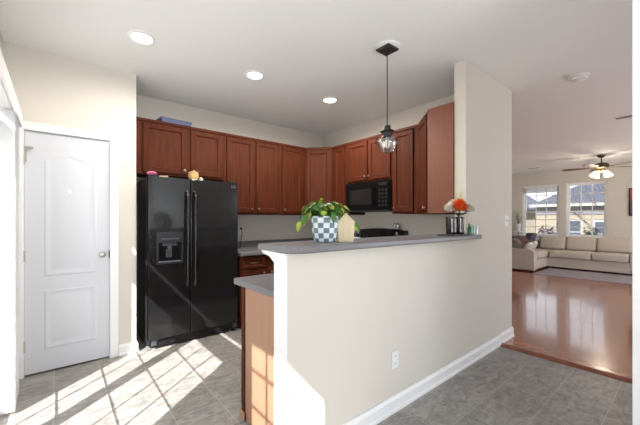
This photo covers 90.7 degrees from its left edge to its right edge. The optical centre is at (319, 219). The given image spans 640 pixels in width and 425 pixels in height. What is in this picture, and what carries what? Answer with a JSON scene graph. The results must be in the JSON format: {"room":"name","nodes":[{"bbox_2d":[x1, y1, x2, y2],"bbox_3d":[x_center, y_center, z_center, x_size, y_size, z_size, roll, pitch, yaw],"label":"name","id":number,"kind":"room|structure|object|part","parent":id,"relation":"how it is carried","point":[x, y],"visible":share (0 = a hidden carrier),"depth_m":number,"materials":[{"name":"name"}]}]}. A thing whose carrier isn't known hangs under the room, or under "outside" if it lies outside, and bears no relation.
{"room":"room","nodes":[
{"label":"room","id":0,"kind":"room"},
{"bbox_2d":[0,31,2,108],"bbox_3d":[-0.716,-0.065,0.250,0.120,2.730,6.900,0,0,-40],"label":"wall","id":1,"kind":"structure","parent":0,"point":[1,38],"depth_m":2.44,"materials":[{"name":"beige paint"}]},
{"bbox_2d":[0,48,22,414],"bbox_3d":[-1.665,0.245,1.588,0.129,2.070,1.970,0,0,-40],"label":"glass door","id":2,"kind":"structure","parent":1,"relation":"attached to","point":[11,117],"depth_m":2.10,"materials":[{"name":"white paint"}]},
{"bbox_3d":[-1.664,-0.765,1.594,0.050,0.040,1.920,0,0,-40],"label":"head rail","id":3,"kind":"part","parent":2,"relation":"part of","materials":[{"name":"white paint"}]},
{"bbox_2d":[3,41,135,344],"bbox_3d":[-2.345,-0.065,3.031,0.930,2.730,0.540,0,0,-40],"label":"wall","id":4,"kind":"structure","parent":0,"point":[51,89],"depth_m":2.92,"materials":[{"name":"beige paint"}]},
{"bbox_2d":[19,121,118,379],"bbox_3d":[-2.222,0.242,2.804,0.732,2.115,0.146,0,0,-40],"label":"door","id":5,"kind":"structure","parent":4,"relation":"in","point":[69,177],"depth_m":2.79,"materials":[{"name":"white paint"}]},
{"bbox_3d":[-2.014,0.320,2.924,0.054,0.054,0.064,0,0,-40],"label":"knob","id":6,"kind":"part","parent":5,"relation":"part of","materials":[{"name":"silver metal"}]},
{"bbox_2d":[119,340,138,355],"bbox_3d":[-1.951,1.248,3.188,0.168,0.105,0.322,0,0,-40],"label":"baseboard","id":7,"kind":"structure","parent":4,"relation":"attached to","point":[131,347],"depth_m":3.07,"materials":[{"name":"white paint"}]},
{"bbox_2d":[136,94,322,333],"bbox_3d":[1.492,-0.065,6.651,11.700,2.730,0.120,0,0,-40],"label":"wall","id":8,"kind":"structure","parent":0,"point":[255,227],"depth_m":4.47,"materials":[{"name":"beige paint"}]},
{"bbox_2d":[136,117,223,180],"bbox_3d":[-1.652,-0.782,3.695,0.973,0.584,0.394,0,0,-40],"label":"upper cabinet","id":9,"kind":"object","parent":8,"relation":"attached to","point":[172,150],"visible":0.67,"depth_m":3.53,"materials":[{"name":"brown wood"}]},
{"bbox_3d":[-1.689,-0.773,3.458,0.445,0.522,0.021,0,0,-40],"label":"door","id":10,"kind":"part","parent":9,"relation":"part of","materials":[{"name":"brown wood"}]},
{"bbox_2d":[156,116,191,126],"bbox_3d":[-1.694,-1.107,3.663,0.214,0.070,0.344,0,0,44],"label":"storage box","id":11,"kind":"object","parent":9,"relation":"on","point":[162,118],"visible":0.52,"depth_m":3.57,"materials":[{"name":"blue plastic"}]},
{"bbox_3d":[-1.341,-0.773,3.747,0.370,0.522,0.021,0,0,-40],"label":"door","id":12,"kind":"part","parent":9,"relation":"part of","materials":[{"name":"brown wood"}]},
{"bbox_2d":[238,226,242,234],"bbox_3d":[-1.108,0.145,4.405,0.070,0.115,0.008,0,0,-40],"label":"wall outlet","id":13,"kind":"object","parent":8,"relation":"attached to","point":[240,232],"visible":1,"depth_m":4.40,"materials":[{"name":"white plastic"}]},
{"bbox_2d":[219,133,278,214],"bbox_3d":[-0.973,-0.575,4.259,0.788,0.999,0.394,0,0,-40],"label":"upper cabinet","id":14,"kind":"object","parent":8,"relation":"attached to","point":[252,163],"visible":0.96,"depth_m":4.13,"materials":[{"name":"brown wood"}]},
{"bbox_3d":[-1.012,-0.566,4.021,0.365,0.937,0.021,0,0,-40],"label":"door","id":15,"kind":"part","parent":14,"relation":"part of","materials":[{"name":"brown wood"}]},
{"bbox_3d":[-0.713,-0.566,4.270,0.335,0.937,0.021,0,0,-40],"label":"door","id":16,"kind":"part","parent":14,"relation":"part of","materials":[{"name":"brown wood"}]},
{"bbox_2d":[238,238,337,247],"bbox_3d":[-0.349,0.340,4.433,1.823,0.090,0.933,0,0,-40],"label":"backsplash","id":17,"kind":"structure","parent":8,"relation":"attached to","point":[255,243],"depth_m":4.61,"materials":[{"name":"grey laminate"}]},
{"bbox_2d":[279,143,305,214],"bbox_3d":[-0.491,-0.575,4.660,0.463,0.999,0.394,0,0,-40],"label":"upper cabinet","id":18,"kind":"object","parent":8,"relation":"attached to","point":[291,157],"visible":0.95,"depth_m":4.53,"materials":[{"name":"brown wood"}]},
{"bbox_3d":[-0.396,-0.566,4.534,0.350,0.937,0.021,0,0,-40],"label":"door","id":19,"kind":"part","parent":18,"relation":"part of","materials":[{"name":"brown wood"}]},
{"bbox_2d":[305,147,331,214],"bbox_3d":[0.007,-0.575,4.924,0.648,0.999,0.634,0,0,-40],"label":"upper cabinet","id":20,"kind":"object","parent":8,"relation":"attached to","point":[318,160],"visible":0.42,"depth_m":4.67,"materials":[{"name":"brown wood"}]},
{"bbox_3d":[-0.021,-1.058,4.674,0.391,0.032,0.016,0,0,5],"label":"rail","id":21,"kind":"part","parent":20,"relation":"part of","materials":[{"name":"brown wood"}]},
{"bbox_2d":[0,0,631,174],"bbox_3d":[3.736,-1.490,3.953,11.700,0.120,7.140,0,0,-40],"label":"ceiling","id":22,"kind":"structure","parent":0,"point":[307,52],"depth_m":2.75,"materials":[{"name":"white paint"}]},
{"bbox_2d":[127,30,155,44],"bbox_3d":[-1.398,-1.425,2.479,0.196,0.009,0.196,0,0,-40],"label":"recessed light","id":23,"kind":"object","parent":22,"relation":"in","point":[140,37],"visible":1,"depth_m":2.47,"materials":[{"name":"white glass"}]},
{"bbox_2d":[245,71,264,79],"bbox_3d":[-0.644,-1.425,3.120,0.196,0.009,0.196,0,0,-40],"label":"recessed light","id":24,"kind":"object","parent":22,"relation":"in","point":[253,75],"visible":1,"depth_m":3.11,"materials":[{"name":"white plastic"}]},
{"bbox_2d":[322,97,337,103],"bbox_3d":[0.119,-1.425,3.767,0.196,0.009,0.196,0,0,-40],"label":"recessed light","id":25,"kind":"object","parent":22,"relation":"in","point":[329,100],"visible":1,"depth_m":3.76,"materials":[{"name":"white glass"}]},
{"bbox_2d":[374,40,399,152],"bbox_3d":[0.556,-0.993,2.615,0.210,0.873,0.210,0,0,-40],"label":"pendant lamp","id":26,"kind":"object","parent":22,"relation":"hanging from","point":[387,47],"visible":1,"depth_m":2.59,"materials":[{"name":"black metal"}]},
{"bbox_3d":[0.556,-1.422,2.615,0.210,0.014,0.210,0,0,-40],"label":"ceiling plate","id":27,"kind":"part","parent":26,"relation":"part of","materials":[{"name":"black metal"}]},
{"bbox_3d":[0.556,-1.080,2.615,0.008,0.620,0.008,0,0,-40],"label":"cord","id":28,"kind":"part","parent":26,"relation":"part of","materials":[{"name":"black plastic"}]},
{"bbox_3d":[0.556,-0.640,2.615,0.056,0.090,0.055,0,0,-40],"label":"bulb","id":29,"kind":"part","parent":26,"relation":"part of","materials":[{"name":"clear glass"}]},
{"bbox_2d":[568,72,589,82],"bbox_3d":[2.568,-1.407,3.137,0.170,0.045,0.170,0,0,-40],"label":"smoke detector","id":30,"kind":"object","parent":22,"relation":"attached to","point":[578,77],"visible":1,"depth_m":3.10,"materials":[{"name":"white plastic"}]},
{"bbox_2d":[562,154,631,177],"bbox_3d":[6.146,-1.181,6.974,1.328,0.496,1.302,0,0,-40],"label":"ceiling fan","id":31,"kind":"object","parent":22,"relation":"hanging from","point":[601,167],"visible":0.99,"depth_m":6.89,"materials":[{"name":"brown metal"}]},
{"bbox_3d":[5.876,-1.162,7.272,0.139,0.033,0.500,0,0,-44],"label":"blade","id":32,"kind":"part","parent":31,"relation":"part of","materials":[{"name":"brown wood"}]},
{"bbox_3d":[5.783,-1.162,6.752,0.500,0.033,0.139,0,0,-26],"label":"blade","id":33,"kind":"part","parent":31,"relation":"part of","materials":[{"name":"brown wood"}]},
{"bbox_3d":[6.022,-1.003,6.963,0.127,0.140,0.127,0,0,-40],"label":"lamp shade","id":34,"kind":"part","parent":31,"relation":"part of","materials":[{"name":"beige glass"}]},
{"bbox_3d":[6.188,-1.190,6.948,0.270,0.140,0.270,0,0,-40],"label":"motor","id":35,"kind":"part","parent":31,"relation":"part of","materials":[{"name":"brown metal"}]},
{"bbox_3d":[6.173,-1.003,6.782,0.127,0.140,0.127,0,0,-40],"label":"lamp shade","id":36,"kind":"part","parent":31,"relation":"part of","materials":[{"name":"beige glass"}]},
{"bbox_2d":[613,114,631,119],"bbox_3d":[4.255,-1.425,4.345,0.160,0.008,0.320,0,0,-40],"label":"ceiling vent","id":37,"kind":"object","parent":22,"relation":"in","point":[630,115],"visible":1,"depth_m":4.39,"materials":[{"name":"white plastic"}]},
{"bbox_2d":[0,266,631,424],"bbox_3d":[3.736,1.334,3.953,11.700,0.092,7.140,0,0,-40],"label":"floor","id":38,"kind":"structure","parent":0,"point":[195,381],"depth_m":2.54,"materials":[{"name":"tile"}]},
{"bbox_2d":[137,175,237,349],"bbox_3d":[-1.494,0.424,3.612,0.942,1.751,0.655,0,0,-40],"label":"refrigerator","id":39,"kind":"object","parent":38,"relation":"on","point":[187,229],"visible":1,"depth_m":3.37,"materials":[{"name":"black metal"}]},
{"bbox_2d":[146,171,156,174],"bbox_3d":[-1.698,-0.474,3.192,0.100,0.044,0.098,0,0,-40],"label":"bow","id":40,"kind":"object","parent":39,"relation":"on","point":[148,172],"visible":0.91,"depth_m":3.16,"materials":[{"name":"pink"}]},
{"bbox_3d":[-1.558,0.380,3.263,0.398,1.630,0.070,0,0,-40],"label":"freezer door","id":41,"kind":"part","parent":39,"relation":"part of","materials":[{"name":"black metal"}]},
{"bbox_3d":[-1.549,0.247,3.256,0.173,0.125,0.063,0,0,-40],"label":"dispenser spout","id":42,"kind":"part","parent":39,"relation":"part of","materials":[{"name":"grey plastic"}]},
{"bbox_3d":[-1.390,0.200,3.320,0.027,1.023,0.072,0,0,-40],"label":"handle","id":43,"kind":"part","parent":39,"relation":"part of","materials":[{"name":"black metal"}]},
{"bbox_2d":[188,171,198,179],"bbox_3d":[-1.383,-0.484,3.454,0.110,0.098,0.109,0,0,-40],"label":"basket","id":44,"kind":"object","parent":39,"relation":"on","point":[194,175],"visible":0.92,"depth_m":3.41,"materials":[{"name":"beige wicker"}]},
{"bbox_3d":[-1.330,0.200,3.370,0.027,1.023,0.072,0,0,-40],"label":"handle","id":45,"kind":"part","parent":39,"relation":"part of","materials":[{"name":"black metal"}]},
{"bbox_3d":[-1.192,0.380,3.567,0.536,1.630,0.070,0,0,-40],"label":"fridge door","id":46,"kind":"part","parent":39,"relation":"part of","materials":[{"name":"black metal"}]},
{"bbox_2d":[236,255,266,328],"bbox_3d":[-0.985,0.864,4.061,0.358,0.872,0.674,0,0,-40],"label":"base cabinet","id":47,"kind":"object","parent":38,"relation":"on","point":[253,265],"visible":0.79,"depth_m":3.79,"materials":[{"name":"brown wood"}]},
{"bbox_3d":[-0.801,0.515,3.833,0.320,0.139,0.021,0,0,-40],"label":"drawer","id":48,"kind":"part","parent":47,"relation":"part of","materials":[{"name":"brown wood"}]},
{"bbox_3d":[-0.801,0.892,3.833,0.320,0.575,0.021,0,0,-40],"label":"door","id":49,"kind":"part","parent":47,"relation":"part of","materials":[{"name":"brown wood"}]},
{"bbox_2d":[240,286,273,424],"bbox_3d":[0.598,0.864,2.720,2.542,0.872,0.534,0,0,-40],"label":"base cabinet","id":50,"kind":"object","parent":38,"relation":"on","point":[257,309],"visible":0.24,"depth_m":1.95,"materials":[{"name":"brown wood"}]},
{"bbox_3d":[-0.502,1.275,2.080,0.032,0.050,0.071,0,0,-40],"label":"shoe moulding","id":51,"kind":"part","parent":50,"relation":"part of","materials":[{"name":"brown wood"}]},
{"bbox_2d":[234,273,273,297],"bbox_3d":[0.459,0.361,2.876,2.573,0.132,0.948,0,0,-40],"label":"countertop","id":52,"kind":"structure","parent":50,"relation":"on","point":[264,283],"depth_m":1.97,"materials":[{"name":"grey stone"}]},
{"bbox_2d":[267,255,273,273],"bbox_3d":[-0.671,0.864,4.325,0.458,0.872,0.669,0,0,-40],"label":"base cabinet","id":53,"kind":"object","parent":38,"relation":"on","point":[270,264],"visible":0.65,"depth_m":3.98,"materials":[{"name":"brown wood"}]},
{"bbox_2d":[360,228,407,237],"bbox_3d":[0.630,0.692,4.137,0.681,1.157,0.761,0,0,-40],"label":"range","id":54,"kind":"object","parent":38,"relation":"on","point":[371,232],"visible":0.21,"depth_m":4.29,"materials":[{"name":"black metal"}]},
{"bbox_2d":[354,227,359,236],"bbox_3d":[0.473,0.219,4.265,0.178,0.310,0.155,0,0,-3],"label":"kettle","id":55,"kind":"object","parent":54,"relation":"on","point":[356,234],"visible":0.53,"depth_m":4.22,"materials":[{"name":"silver metal"}]},
{"bbox_2d":[512,235,631,273],"bbox_3d":[6.298,0.863,8.035,1.880,0.847,2.700,0,0,-40],"label":"sectional sofa","id":56,"kind":"object","parent":38,"relation":"on","point":[608,254],"visible":0.85,"depth_m":8.02,"materials":[{"name":"beige fabric"}]},
{"bbox_3d":[5.510,0.779,9.018,1.465,0.438,0.180,0,0,-40],"label":"frame","id":57,"kind":"part","parent":56,"relation":"part of","materials":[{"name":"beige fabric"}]},
{"bbox_2d":[512,235,530,243],"bbox_3d":[5.358,0.610,8.680,0.758,0.380,0.595,0,0,-40],"label":"throw blanket","id":58,"kind":"object","parent":56,"relation":"on","point":[523,239],"visible":0.48,"depth_m":8.52,"materials":[{"name":"red fabric"}]},
{"bbox_3d":[5.078,0.995,8.204,0.220,0.510,0.880,0,0,-40],"label":"arm","id":59,"kind":"part","parent":56,"relation":"part of","materials":[{"name":"beige fabric"}]},
{"bbox_2d":[523,242,533,248],"bbox_3d":[5.478,0.700,8.302,0.270,0.238,0.208,0,0,-40],"label":"throw pillow","id":60,"kind":"object","parent":56,"relation":"on","point":[529,245],"visible":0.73,"depth_m":8.22,"materials":[{"name":"beige fabric"}]},
{"bbox_2d":[525,233,536,239],"bbox_3d":[6.109,0.570,9.139,0.158,0.399,0.400,0,0,-12],"label":"throw pillow","id":61,"kind":"object","parent":56,"relation":"on","point":[528,235],"visible":0.3,"depth_m":9.13,"materials":[{"name":"grey fabric"}]},
{"bbox_2d":[530,234,537,241],"bbox_3d":[5.990,0.600,8.858,0.185,0.411,0.420,0,0,26],"label":"throw pillow","id":62,"kind":"object","parent":56,"relation":"on","point":[534,237],"visible":0.54,"depth_m":8.71,"materials":[{"name":"grey fabric"}]},
{"bbox_2d":[532,241,537,248],"bbox_3d":[5.739,0.690,8.519,0.280,0.252,0.203,0,0,-40],"label":"throw pillow","id":63,"kind":"object","parent":56,"relation":"on","point":[534,242],"visible":0.52,"depth_m":8.42,"materials":[{"name":"beige fabric"}]},
{"bbox_2d":[535,250,546,258],"bbox_3d":[5.552,0.909,8.455,0.810,0.178,0.700,0,0,-40],"label":"seat cushion","id":64,"kind":"object","parent":56,"relation":"on","point":[540,254],"depth_m":8.21,"materials":[{"name":"beige fabric"}]},
{"bbox_2d":[534,248,552,256],"bbox_3d":[6.126,0.909,8.938,0.650,0.178,0.690,0,0,-40],"label":"seat cushion","id":65,"kind":"object","parent":56,"relation":"on","point":[543,249],"depth_m":8.78,"materials":[{"name":"beige fabric"}]},
{"bbox_2d":[540,235,565,249],"bbox_3d":[6.525,0.630,8.857,0.227,0.381,0.605,0,0,-40],"label":"cushion","id":66,"kind":"object","parent":56,"relation":"on","point":[546,242],"depth_m":8.78,"materials":[{"name":"beige fabric"}]},
{"bbox_2d":[549,249,594,259],"bbox_3d":[6.632,0.904,8.329,0.650,0.188,0.875,0,0,-40],"label":"seat cushion","id":67,"kind":"object","parent":56,"relation":"on","point":[556,254],"depth_m":8.15,"materials":[{"name":"beige fabric"}]},
{"bbox_2d":[566,236,596,251],"bbox_3d":[6.923,0.630,8.378,0.227,0.381,0.630,0,0,-40],"label":"cushion","id":68,"kind":"object","parent":56,"relation":"on","point":[574,243],"depth_m":8.31,"materials":[{"name":"beige fabric"}]},
{"bbox_3d":[6.945,0.769,8.586,0.180,0.458,2.680,0,0,-40],"label":"frame","id":69,"kind":"part","parent":56,"relation":"part of","materials":[{"name":"beige fabric"}]},
{"bbox_2d":[591,252,629,262],"bbox_3d":[7.130,0.904,7.731,0.650,0.188,0.660,0,0,-40],"label":"seat cushion","id":70,"kind":"object","parent":56,"relation":"on","point":[596,257],"depth_m":7.57,"materials":[{"name":"beige fabric"}]},
{"bbox_2d":[597,237,631,253],"bbox_3d":[7.338,0.630,7.879,0.227,0.381,0.650,0,0,-40],"label":"cushion","id":71,"kind":"object","parent":56,"relation":"on","point":[604,244],"depth_m":7.81,"materials":[{"name":"beige fabric"}]},
{"bbox_3d":[7.508,1.010,7.441,0.780,0.460,0.240,0,0,-40],"label":"arm","id":72,"kind":"part","parent":56,"relation":"part of","materials":[{"name":"beige fabric"}]},
{"bbox_2d":[533,268,631,284],"bbox_3d":[6.620,1.283,6.780,1.330,0.010,3.160,0,0,-40],"label":"rug","id":73,"kind":"object","parent":38,"relation":"on","point":[612,278],"visible":0.92,"depth_m":7.28,"materials":[{"name":"grey carpet"}]},
{"bbox_3d":[6.142,0.816,9.794,0.190,0.942,0.175,0,0,-40],"label":"plant stand","id":74,"kind":"object","parent":38,"relation":"on","visible":0},
{"bbox_2d":[513,212,521,230],"bbox_3d":[6.091,0.031,9.770,0.278,0.627,0.298,0,0,-13],"label":"potted plant","id":75,"kind":"object","parent":74,"relation":"on","point":[518,226],"visible":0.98,"depth_m":9.76,"materials":[{"name":"grey plant"}]},
{"bbox_3d":[6.144,0.229,9.792,0.136,0.230,0.136,0,0,-40],"label":"pot","id":76,"kind":"part","parent":75,"relation":"part of","materials":[{"name":"white ceramic"}]},
{"bbox_2d":[323,95,453,237],"bbox_3d":[1.058,-0.065,4.483,0.400,2.730,2.660,0,0,-40],"label":"wall","id":77,"kind":"structure","parent":0,"point":[416,224],"depth_m":4.21,"materials":[{"name":"beige paint"}]},
{"bbox_2d":[332,143,364,214],"bbox_3d":[0.401,-0.575,4.634,0.412,0.999,0.323,0,0,-40],"label":"upper cabinet","id":78,"kind":"object","parent":77,"relation":"attached to","point":[340,152],"visible":0.41,"depth_m":4.51,"materials":[{"name":"brown wood"}]},
{"bbox_3d":[0.274,-0.566,4.525,0.021,0.937,0.210,0,0,-40],"label":"door","id":79,"kind":"part","parent":78,"relation":"part of","materials":[{"name":"brown wood"}]},
{"bbox_2d":[347,134,391,183],"bbox_3d":[0.749,-0.787,4.215,0.412,0.574,0.762,0,0,-40],"label":"upper cabinet","id":80,"kind":"object","parent":77,"relation":"attached to","point":[366,163],"visible":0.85,"depth_m":4.08,"materials":[{"name":"brown wood"}]},
{"bbox_3d":[0.502,-0.778,4.250,0.021,0.512,0.355,0,0,-40],"label":"door","id":81,"kind":"part","parent":80,"relation":"part of","materials":[{"name":"brown wood"}]},
{"bbox_2d":[346,179,391,211],"bbox_3d":[0.731,-0.303,4.202,0.443,0.383,0.750,0,0,-40],"label":"microwave","id":82,"kind":"object","parent":80,"relation":"attached to","point":[373,196],"visible":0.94,"depth_m":4.04,"materials":[{"name":"black"}]},
{"bbox_3d":[0.537,-0.310,4.178,0.029,0.360,0.533,0,0,-40],"label":"door","id":83,"kind":"part","parent":82,"relation":"part of","materials":[{"name":"black"}]},
{"bbox_3d":[0.777,-0.310,3.891,0.027,0.360,0.209,0,0,-40],"label":"control panel","id":84,"kind":"part","parent":82,"relation":"part of","materials":[{"name":"black plastic"}]},
{"bbox_3d":[0.739,-0.778,3.966,0.021,0.512,0.355,0,0,-40],"label":"door","id":85,"kind":"part","parent":80,"relation":"part of","materials":[{"name":"brown wood"}]},
{"bbox_2d":[392,124,418,213],"bbox_3d":[1.108,-0.575,3.783,0.412,0.999,0.358,0,0,-40],"label":"upper cabinet","id":86,"kind":"object","parent":77,"relation":"attached to","point":[404,159],"visible":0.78,"depth_m":3.67,"materials":[{"name":"brown wood"}]},
{"bbox_2d":[276,60,514,424],"bbox_3d":[0.956,-0.065,2.585,3.013,2.730,0.128,0,0,-40],"label":"wall","id":87,"kind":"structure","parent":0,"point":[434,304],"depth_m":2.30,"materials":[{"name":"beige paint"}]},
{"bbox_2d":[274,252,286,424],"bbox_3d":[-0.205,0.736,1.634,0.012,1.128,0.111,0,0,-40],"label":"trim","id":88,"kind":"structure","parent":87,"relation":"attached to","point":[280,259],"depth_m":1.62,"materials":[{"name":"white paint"}]},
{"bbox_2d":[258,234,481,261],"bbox_3d":[0.558,0.206,2.340,2.080,0.147,0.355,0,0,-40],"label":"bar","id":89,"kind":"object","parent":87,"relation":"attached to","point":[295,247],"visible":0.93,"depth_m":1.87,"materials":[{"name":"grey stone"}]},
{"bbox_2d":[296,198,359,241],"bbox_3d":[0.045,-0.003,1.936,0.375,0.270,0.246,0,0,13],"label":"potted plant","id":90,"kind":"object","parent":89,"relation":"on","point":[324,220],"visible":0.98,"depth_m":1.89,"materials":[{"name":"green plant"}]},
{"bbox_3d":[0.029,0.055,1.943,0.166,0.155,0.166,0,0,-40],"label":"pot","id":91,"kind":"part","parent":90,"relation":"part of","materials":[{"name":"ceramic"}]},
{"bbox_2d":[338,213,354,241],"bbox_3d":[0.160,0.044,1.974,0.111,0.176,0.085,0,0,0],"label":"house","id":92,"kind":"structure","parent":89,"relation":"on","point":[346,225],"depth_m":1.93,"materials":[{"name":"beige wood"}]},
{"bbox_2d":[438,234,469,235],"bbox_3d":[1.151,0.126,2.710,0.295,0.012,0.145,0,0,-40],"label":"tray","id":93,"kind":"object","parent":89,"relation":"on","point":[438,234],"visible":0.86,"depth_m":2.63,"materials":[{"name":"grey metal"}]},
{"bbox_2d":[446,217,455,233],"bbox_3d":[1.114,0.046,2.688,0.084,0.148,0.084,0,0,-40],"label":"metal cup","id":94,"kind":"object","parent":93,"relation":"on","point":[450,221],"visible":0.98,"depth_m":2.65,"materials":[{"name":"grey metal"}]},
{"bbox_2d":[456,217,464,233],"bbox_3d":[1.206,0.046,2.733,0.084,0.148,0.084,0,0,-40],"label":"metal cup","id":95,"kind":"object","parent":93,"relation":"on","point":[460,221],"visible":0.91,"depth_m":2.70,"materials":[{"name":"grey metal"}]},
{"bbox_2d":[443,192,475,216],"bbox_3d":[1.205,-0.082,2.735,0.242,0.344,0.227,0,0,-40],"label":"flower arrangement","id":96,"kind":"object","parent":95,"relation":"in","point":[457,204],"visible":0.98,"depth_m":2.70,"materials":[{"name":"orange"}]},
{"bbox_2d":[467,222,471,234],"bbox_3d":[1.320,0.077,2.792,0.034,0.111,0.034,0,0,-40],"label":"bottle","id":97,"kind":"object","parent":89,"relation":"on","point":[469,229],"visible":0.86,"depth_m":2.78,"materials":[{"name":"green glass"}]},
{"bbox_2d":[392,350,397,369],"bbox_3d":[0.514,0.955,2.158,0.070,0.115,0.008,0,0,-40],"label":"wall outlet","id":98,"kind":"object","parent":87,"relation":"attached to","point":[394,354],"visible":1,"depth_m":2.15,"materials":[{"name":"white plastic"}]},
{"bbox_2d":[417,102,453,214],"bbox_3d":[1.302,-0.574,3.333,0.692,1.017,0.576,0,0,-40],"label":"upper cabinet","id":99,"kind":"object","parent":87,"relation":"attached to","point":[435,130],"visible":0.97,"depth_m":3.03,"materials":[{"name":"brown wood"}]},
{"bbox_3d":[1.072,-0.568,3.321,0.021,0.945,0.399,0,0,5],"label":"door","id":100,"kind":"part","parent":99,"relation":"part of","materials":[{"name":"brown wood"}]},
{"bbox_3d":[1.141,-0.574,2.995,0.014,1.017,0.264,0,0,-40],"label":"panel","id":101,"kind":"part","parent":99,"relation":"part of","materials":[{"name":"brown wood"}]},
{"bbox_2d":[504,216,508,225],"bbox_3d":[2.009,0.010,3.395,0.116,0.115,0.017,0,0,-40],"label":"light switch","id":102,"kind":"object","parent":87,"relation":"attached to","point":[506,218],"visible":1,"depth_m":3.40,"materials":[{"name":"white plastic"}]},
{"bbox_2d":[501,343,631,383],"bbox_3d":[3.193,1.289,1.697,0.070,0.022,4.127,0,0,-40],"label":"trim","id":103,"kind":"structure","parent":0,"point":[505,345],"depth_m":2.83,"materials":[{"name":"brown wood"}]},
{"bbox_2d":[512,163,631,238],"bbox_3d":[8.176,-0.065,7.646,0.150,2.730,6.900,0,0,-40],"label":"wall","id":104,"kind":"structure","parent":0,"point":[619,222],"depth_m":8.60,"materials":[{"name":"beige paint"}]},
{"bbox_2d":[522,184,558,235],"bbox_3d":[6.624,-0.280,9.489,0.180,1.520,0.920,0,0,-40],"label":"window","id":105,"kind":"structure","parent":104,"relation":"in","point":[525,196],"depth_m":9.49,"materials":[{"name":"white plastic"}]},
{"bbox_2d":[523,184,558,193],"bbox_3d":[6.598,-0.925,9.467,0.049,0.220,0.910,0,0,-40],"label":"window blind","id":106,"kind":"object","parent":105,"relation":"attached to","point":[546,187],"visible":1,"depth_m":9.43,"materials":[{"name":"white paint"}]},
{"bbox_3d":[6.599,-1.005,9.468,0.045,0.060,0.910,0,0,-40],"label":"head rail","id":107,"kind":"part","parent":106,"relation":"part of","materials":[{"name":"white paint"}]},
{"bbox_3d":[6.598,-0.827,9.467,0.049,0.023,0.900,0,0,-40],"label":"rail","id":108,"kind":"part","parent":106,"relation":"part of","materials":[{"name":"white paint"}]},
{"bbox_3d":[6.639,0.095,9.502,0.035,0.710,0.860,0,0,-40],"label":"sash","id":109,"kind":"part","parent":105,"relation":"part of","materials":[{"name":"white plastic"}]},
{"bbox_3d":[6.670,-0.615,9.527,0.035,0.790,0.860,0,0,-40],"label":"sash","id":110,"kind":"part","parent":105,"relation":"part of","materials":[{"name":"glass"}]},
{"bbox_2d":[566,181,606,237],"bbox_3d":[7.305,-0.280,8.670,0.180,1.520,0.870,0,0,-40],"label":"window","id":111,"kind":"structure","parent":104,"relation":"in","point":[594,182],"depth_m":8.63,"materials":[{"name":"white plastic"}]},
{"bbox_3d":[7.351,-0.615,8.708,0.035,0.790,0.810,0,0,-40],"label":"sash","id":112,"kind":"part","parent":111,"relation":"part of","materials":[{"name":"white plastic"}]},
{"bbox_3d":[7.320,0.095,8.683,0.035,0.710,0.810,0,0,-40],"label":"sash","id":113,"kind":"part","parent":111,"relation":"part of","materials":[{"name":"white plastic"}]},
{"bbox_2d":[629,188,631,215],"bbox_3d":[7.956,-0.450,7.768,0.029,0.700,0.530,0,0,-40],"label":"picture frame","id":114,"kind":"object","parent":104,"relation":"attached to","point":[630,189],"visible":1,"depth_m":7.95,"materials":[{"name":"black"}]},
{"bbox_2d":[630,189,631,214],"bbox_3d":[7.962,-0.450,7.773,0.014,0.639,0.469,0,0,-40],"label":"print","id":115,"kind":"object","parent":114,"relation":"attached to","point":[630,189],"depth_m":7.94},
{"bbox_2d":[632,0,639,424],"bbox_3d":[2.454,-0.065,0.350,0.120,2.730,3.000,0,0,-40],"label":"wall","id":116,"kind":"structure","parent":0,"point":[635,3],"depth_m":1.46,"materials":[{"name":"white paint"}]},
{"label":"outside","id":117,"kind":"structure","parent":0,"visible":0},
{"bbox_3d":[8.335,2.800,13.436,110.000,0.200,110.000,0,0,-40],"label":"ground","id":118,"kind":"structure","parent":117,"visible":0},
{"bbox_2d":[526,195,537,232],"bbox_3d":[15.049,-0.560,28.774,8.860,6.520,8.000,0,0,-40],"label":"house","id":119,"kind":"structure","parent":118,"relation":"on","point":[530,200],"depth_m":26.25,"materials":[{"name":"brown"}]},
{"bbox_2d":[537,225,555,233],"bbox_3d":[9.771,1.480,13.585,1.195,2.568,1.161,0,0,30],"label":"shrub","id":120,"kind":"object","parent":118,"relation":"on","point":[542,231],"visible":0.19,"depth_m":13.55,"materials":[{"name":"grey plant"}]},
{"bbox_2d":[529,184,603,234],"bbox_3d":[20.534,-0.800,15.127,9.520,7.000,15.440,0,0,-40],"label":"house","id":121,"kind":"structure","parent":118,"relation":"on","point":[587,205],"depth_m":16.65,"materials":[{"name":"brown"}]},
{"bbox_3d":[13.306,0.625,16.756,0.009,1.150,0.750,0,0,-40],"label":"pane","id":122,"kind":"part","parent":121,"relation":"part of","materials":[{"name":"clear glass"}]},
{"bbox_3d":[14.185,0.700,15.699,0.009,1.200,0.800,0,0,-40],"label":"pane","id":123,"kind":"part","parent":121,"relation":"part of","materials":[{"name":"clear glass"}]},
{"bbox_2d":[554,184,603,234],"bbox_3d":[12.141,-0.051,13.544,4.182,5.518,3.438,0,0,40],"label":"bare tree","id":124,"kind":"object","parent":118,"relation":"on","point":[598,184],"visible":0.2,"depth_m":14.66,"materials":[{"name":"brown plant"}]},
{"bbox_2d":[579,226,600,234],"bbox_3d":[10.690,1.494,12.490,1.002,2.541,0.995,0,0,33],"label":"shrub","id":125,"kind":"object","parent":118,"relation":"on","point":[589,232],"visible":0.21,"depth_m":12.39,"materials":[{"name":"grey plant"}]},
{"bbox_3d":[-0.346,0.864,4.592,0.378,0.872,0.674,0,0,-40],"label":"base cabinet","id":126,"kind":"object","parent":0,"visible":0},
{"bbox_2d":[238,238,337,255],"bbox_3d":[-0.349,0.361,4.433,1.823,0.132,0.933,0,0,-40],"label":"countertop","id":127,"kind":"structure","parent":126,"relation":"on","point":[248,248],"depth_m":4.43,"materials":[{"name":"grey stone"}]}
]}

